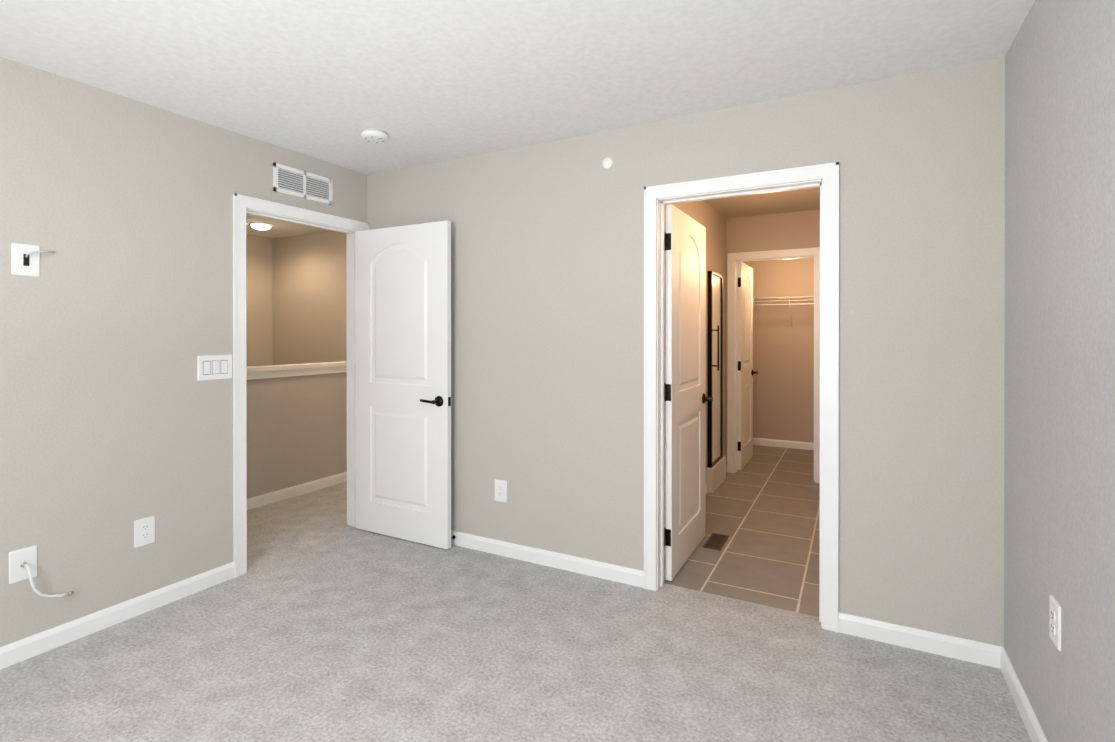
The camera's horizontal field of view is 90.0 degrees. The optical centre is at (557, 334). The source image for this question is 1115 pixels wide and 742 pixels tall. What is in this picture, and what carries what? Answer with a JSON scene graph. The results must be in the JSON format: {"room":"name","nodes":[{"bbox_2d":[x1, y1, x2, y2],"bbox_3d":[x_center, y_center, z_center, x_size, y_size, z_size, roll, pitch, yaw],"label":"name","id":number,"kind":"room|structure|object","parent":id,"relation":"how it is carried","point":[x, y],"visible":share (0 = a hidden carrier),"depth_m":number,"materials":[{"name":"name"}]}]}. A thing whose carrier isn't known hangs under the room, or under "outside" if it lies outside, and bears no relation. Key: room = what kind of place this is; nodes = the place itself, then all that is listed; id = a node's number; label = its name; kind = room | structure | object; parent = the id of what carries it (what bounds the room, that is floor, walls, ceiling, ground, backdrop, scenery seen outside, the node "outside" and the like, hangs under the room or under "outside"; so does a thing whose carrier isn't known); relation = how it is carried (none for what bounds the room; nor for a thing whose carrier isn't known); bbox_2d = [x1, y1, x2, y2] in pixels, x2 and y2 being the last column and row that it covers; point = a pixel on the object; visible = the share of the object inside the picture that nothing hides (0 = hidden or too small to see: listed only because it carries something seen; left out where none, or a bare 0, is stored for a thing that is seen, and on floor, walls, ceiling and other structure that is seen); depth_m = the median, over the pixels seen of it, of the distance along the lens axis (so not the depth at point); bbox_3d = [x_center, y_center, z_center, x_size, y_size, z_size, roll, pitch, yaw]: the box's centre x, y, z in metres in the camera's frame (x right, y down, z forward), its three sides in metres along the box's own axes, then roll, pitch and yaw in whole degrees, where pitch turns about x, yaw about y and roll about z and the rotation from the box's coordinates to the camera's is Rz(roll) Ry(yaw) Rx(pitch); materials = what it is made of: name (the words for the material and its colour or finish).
{"room":"empty bedroom","nodes":[
{"label":"empty bedroom","id":0,"kind":"room"},
{"bbox_2d":[0,57,366,646],"bbox_3d":[-1.985,0.112,2.789,0.115,2.440,5.485,0,0,28],"label":"wall","id":1,"kind":"structure","parent":0,"point":[116,415],"depth_m":2.56,"materials":[{"name":"paint"}]},
{"bbox_2d":[9,545,36,583],"bbox_3d":[-2.181,0.943,2.280,0.024,0.130,0.088,0,0,28],"label":"outlet","id":2,"kind":"object","parent":1,"relation":"attached to","point":[18,560],"visible":0.96,"depth_m":2.28,"materials":[{"name":"white plastic"}]},
{"bbox_2d":[24,564,73,597],"bbox_3d":[-2.122,1.027,2.332,0.037,0.183,0.156,0,0,28],"label":"cord","id":3,"kind":"object","parent":2,"relation":"attached to","point":[35,590],"visible":0.96,"depth_m":2.29,"materials":[{"name":"white plastic"}]},
{"bbox_2d":[11,243,54,276],"bbox_3d":[-2.159,-0.305,2.301,0.040,0.130,0.130,0,0,28],"label":"outlet","id":4,"kind":"object","parent":1,"relation":"attached to","point":[25,259],"visible":1,"depth_m":2.29,"materials":[{"name":"white plastic"}]},
{"bbox_2d":[0,562,234,669],"bbox_3d":[-2.465,1.292,1.764,0.013,0.084,2.930,0,0,28],"label":"baseboard","id":5,"kind":"structure","parent":1,"relation":"attached to","point":[31,646],"depth_m":2.54,"materials":[{"name":"white wood"}]},
{"bbox_2d":[134,516,154,547],"bbox_3d":[-1.978,0.947,2.673,0.009,0.130,0.088,0,0,28],"label":"outlet","id":6,"kind":"object","parent":1,"relation":"attached to","point":[144,531],"visible":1,"depth_m":2.67,"materials":[{"name":"white plastic"}]},
{"bbox_2d":[197,355,231,380],"bbox_3d":[-1.819,0.176,2.966,0.012,0.130,0.180,0,0,28],"label":"light switch","id":7,"kind":"object","parent":1,"relation":"attached to","point":[212,367],"visible":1,"depth_m":2.96,"materials":[{"name":"white plastic"}]},
{"bbox_2d":[233,193,368,577],"bbox_3d":[-1.603,0.280,3.501,0.155,2.100,0.950,0,0,28],"label":"door frame","id":8,"kind":"structure","parent":1,"relation":"attached to","point":[243,205],"depth_m":3.10,"materials":[{"name":"white wood"}]},
{"bbox_2d":[355,220,450,549],"bbox_3d":[-1.032,0.312,3.632,0.832,2.020,0.156,0,0,28],"label":"door","id":9,"kind":"structure","parent":8,"relation":"attached to","point":[403,364],"depth_m":3.59,"materials":[{"name":"painted wood"},{"name":"black bronze"}]},
{"bbox_2d":[273,162,332,204],"bbox_3d":[-1.562,-0.922,3.442,0.012,0.165,0.410,0,0,28],"label":"air vent","id":10,"kind":"object","parent":1,"relation":"in","point":[299,183],"visible":1,"depth_m":3.43,"materials":[{"name":"white metal"}]},
{"bbox_2d":[246,234,271,366],"bbox_3d":[-4.146,0.106,5.092,0.100,2.440,3.470,0,0,28],"label":"wall","id":11,"kind":"structure","parent":0,"point":[258,300],"depth_m":6.36,"materials":[{"name":"paint"}]},
{"bbox_2d":[246,372,346,498],"bbox_3d":[-2.196,0.807,4.614,0.110,1.040,2.270,0,0,28],"label":"wall","id":12,"kind":"structure","parent":0,"point":[296,430],"depth_m":4.57,"materials":[{"name":"paint"}]},
{"bbox_2d":[246,361,346,379],"bbox_3d":[-2.196,0.297,4.613,0.160,0.090,2.270,0,0,28],"label":"trim","id":13,"kind":"structure","parent":12,"relation":"on","point":[267,371],"depth_m":4.55,"materials":[{"name":"white wood"}]},
{"bbox_2d":[247,472,346,509],"bbox_3d":[-2.142,1.285,4.587,0.013,0.084,2.270,0,0,28],"label":"baseboard","id":14,"kind":"structure","parent":12,"relation":"attached to","point":[268,498],"depth_m":4.56,"materials":[{"name":"white wood"}]},
{"bbox_2d":[272,231,346,364],"bbox_3d":[-2.034,0.104,5.871,2.885,2.440,0.100,0,0,28],"label":"wall","id":15,"kind":"structure","parent":0,"point":[309,310],"depth_m":6.20,"materials":[{"name":"paint"}]},
{"bbox_2d":[0,481,1031,741],"bbox_3d":[-1.690,1.362,2.660,6.930,0.060,5.700,0,0,28],"label":"floor carpet","id":16,"kind":"object","parent":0,"point":[320,621],"visible":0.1,"depth_m":2.24,"materials":[{"name":"grey carpet"}]},
{"bbox_2d":[0,0,1034,237],"bbox_3d":[-1.029,-1.151,3.887,6.930,0.080,8.500,0,0,28],"label":"ceiling","id":17,"kind":"structure","parent":0,"point":[420,82],"depth_m":2.24,"materials":[{"name":"paint"}]},
{"bbox_2d":[250,222,271,229],"bbox_3d":[-3.004,-1.087,5.651,0.202,0.058,0.202,0,0,28],"label":"light","id":18,"kind":"object","parent":17,"relation":"attached to","point":[260,226],"visible":1,"depth_m":5.59,"materials":[{"name":"white glass"}]},
{"bbox_2d":[361,128,387,142],"bbox_3d":[-1.007,-1.088,3.070,0.144,0.041,0.144,0,0,28],"label":"smoke detector","id":19,"kind":"object","parent":17,"relation":"attached to","point":[374,135],"visible":1,"depth_m":3.03,"materials":[{"name":"white plastic"}]},
{"bbox_2d":[367,56,1004,646],"bbox_3d":[0.254,0.111,3.108,3.530,2.440,0.115,0,0,28],"label":"wall","id":20,"kind":"structure","parent":0,"point":[547,332],"depth_m":2.56,"materials":[{"name":"paint"}]},
{"bbox_2d":[495,479,506,501],"bbox_3d":[-0.344,0.944,3.361,0.088,0.130,0.009,0,0,28],"label":"outlet","id":21,"kind":"object","parent":20,"relation":"attached to","point":[500,490],"visible":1,"depth_m":3.36,"materials":[{"name":"white plastic"}]},
{"bbox_2d":[451,530,643,587],"bbox_3d":[-0.437,1.288,3.410,2.030,0.084,0.013,0,0,28],"label":"baseboard","id":22,"kind":"structure","parent":20,"relation":"attached to","point":[607,571],"depth_m":3.19,"materials":[{"name":"white wood"}]},
{"bbox_2d":[602,157,612,168],"bbox_3d":[0.270,-0.929,3.026,0.064,0.064,0.010,0,0,28],"label":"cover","id":23,"kind":"object","parent":20,"relation":"attached to","point":[607,162],"visible":1,"depth_m":3.02,"materials":[{"name":"white plastic"}]},
{"bbox_2d":[664,204,712,580],"bbox_3d":[0.769,0.312,3.317,0.156,2.020,0.802,0,0,28],"label":"door","id":24,"kind":"structure","parent":20,"relation":"in","point":[685,398],"depth_m":3.21,"materials":[{"name":"white wood"}]},
{"bbox_2d":[644,162,838,632],"bbox_3d":[0.889,0.282,2.768,0.910,2.100,0.155,0,0,28],"label":"door frame","id":25,"kind":"structure","parent":20,"relation":"attached to","point":[823,177],"depth_m":2.67,"materials":[{"name":"white wood"}]},
{"bbox_2d":[838,612,995,667],"bbox_3d":[1.511,1.291,2.365,0.570,0.084,0.013,0,0,28],"label":"baseboard","id":26,"kind":"structure","parent":20,"relation":"attached to","point":[858,626],"depth_m":2.35,"materials":[{"name":"white wood"}]},
{"bbox_2d":[665,200,725,467],"bbox_3d":[0.958,0.108,4.257,0.115,2.440,2.575,0,0,28],"label":"wall","id":27,"kind":"structure","parent":0,"point":[708,217],"depth_m":4.90,"materials":[{"name":"beige paint"}]},
{"bbox_2d":[706,271,725,492],"bbox_3d":[1.387,0.397,4.836,0.092,1.860,0.650,0,0,28],"label":"shower door frame","id":28,"kind":"object","parent":27,"relation":"attached to","point":[716,470],"visible":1,"depth_m":4.85,"materials":[{"name":"brown metal"}]},
{"bbox_2d":[664,445,819,616],"bbox_3d":[2.022,1.357,4.640,1.600,0.060,4.300,0,0,28],"label":"floor","id":29,"kind":"structure","parent":0,"point":[763,509],"depth_m":3.66,"materials":[{"name":"brown tile"}]},
{"bbox_2d":[703,533,728,550],"bbox_3d":[1.018,1.327,3.572,0.110,0.005,0.270,0,0,28],"label":"floor vent","id":30,"kind":"object","parent":29,"relation":"in","point":[715,541],"visible":1,"depth_m":3.56,"materials":[{"name":"brown metal"}]},
{"bbox_2d":[726,209,819,463],"bbox_3d":[2.038,0.106,5.195,1.900,2.440,0.100,0,0,28],"label":"wall","id":31,"kind":"structure","parent":0,"point":[788,230],"depth_m":5.17,"materials":[{"name":"beige paint"}]},
{"bbox_2d":[738,262,757,469],"bbox_3d":[1.918,0.306,5.691,0.156,2.020,0.722,0,0,28],"label":"closet door","id":32,"kind":"structure","parent":31,"relation":"in","point":[746,372],"depth_m":5.61,"materials":[{"name":"white wood"}]},
{"bbox_2d":[727,247,819,482],"bbox_3d":[2.025,0.276,5.203,0.830,2.100,0.140,0,0,28],"label":"door frame","id":33,"kind":"structure","parent":31,"relation":"attached to","point":[733,259],"depth_m":5.31,"materials":[{"name":"white wood"}]},
{"bbox_2d":[743,258,813,442],"bbox_3d":[2.747,0.102,6.517,1.900,2.440,0.100,0,0,28],"label":"wall","id":34,"kind":"structure","parent":0,"point":[783,379],"depth_m":6.52,"materials":[{"name":"beige paint"}]},
{"bbox_2d":[753,296,813,325],"bbox_3d":[2.643,-0.243,6.322,1.700,0.336,0.347,0,0,28],"label":"wire closet shelf","id":35,"kind":"object","parent":34,"relation":"attached to","point":[781,299],"visible":0.4,"depth_m":6.31,"materials":[{"name":"white metal"}]},
{"bbox_2d":[753,438,813,449],"bbox_3d":[2.721,1.280,6.471,1.700,0.084,0.013,0,0,28],"label":"baseboard","id":36,"kind":"structure","parent":34,"relation":"attached to","point":[756,441],"depth_m":6.51,"materials":[{"name":"white wood"}]},
{"bbox_2d":[1004,0,1114,741],"bbox_3d":[0.908,0.118,0.473,0.115,2.440,4.140,0,0,28],"label":"wall","id":37,"kind":"structure","parent":0,"point":[1059,446],"depth_m":1.60,"materials":[{"name":"paint"}]},
{"bbox_2d":[996,646,1047,741],"bbox_3d":[0.853,1.296,0.506,0.013,0.084,3.910,0,0,28],"label":"baseboard","id":38,"kind":"structure","parent":37,"relation":"attached to","point":[1033,727],"depth_m":1.96,"materials":[{"name":"white wood"}]},
{"bbox_2d":[1049,595,1060,650],"bbox_3d":[1.466,0.850,1.645,0.009,0.130,0.088,0,0,28],"label":"outlet","id":39,"kind":"object","parent":37,"relation":"attached to","point":[1055,621],"visible":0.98,"depth_m":1.63,"materials":[{"name":"white plastic"}]}
]}

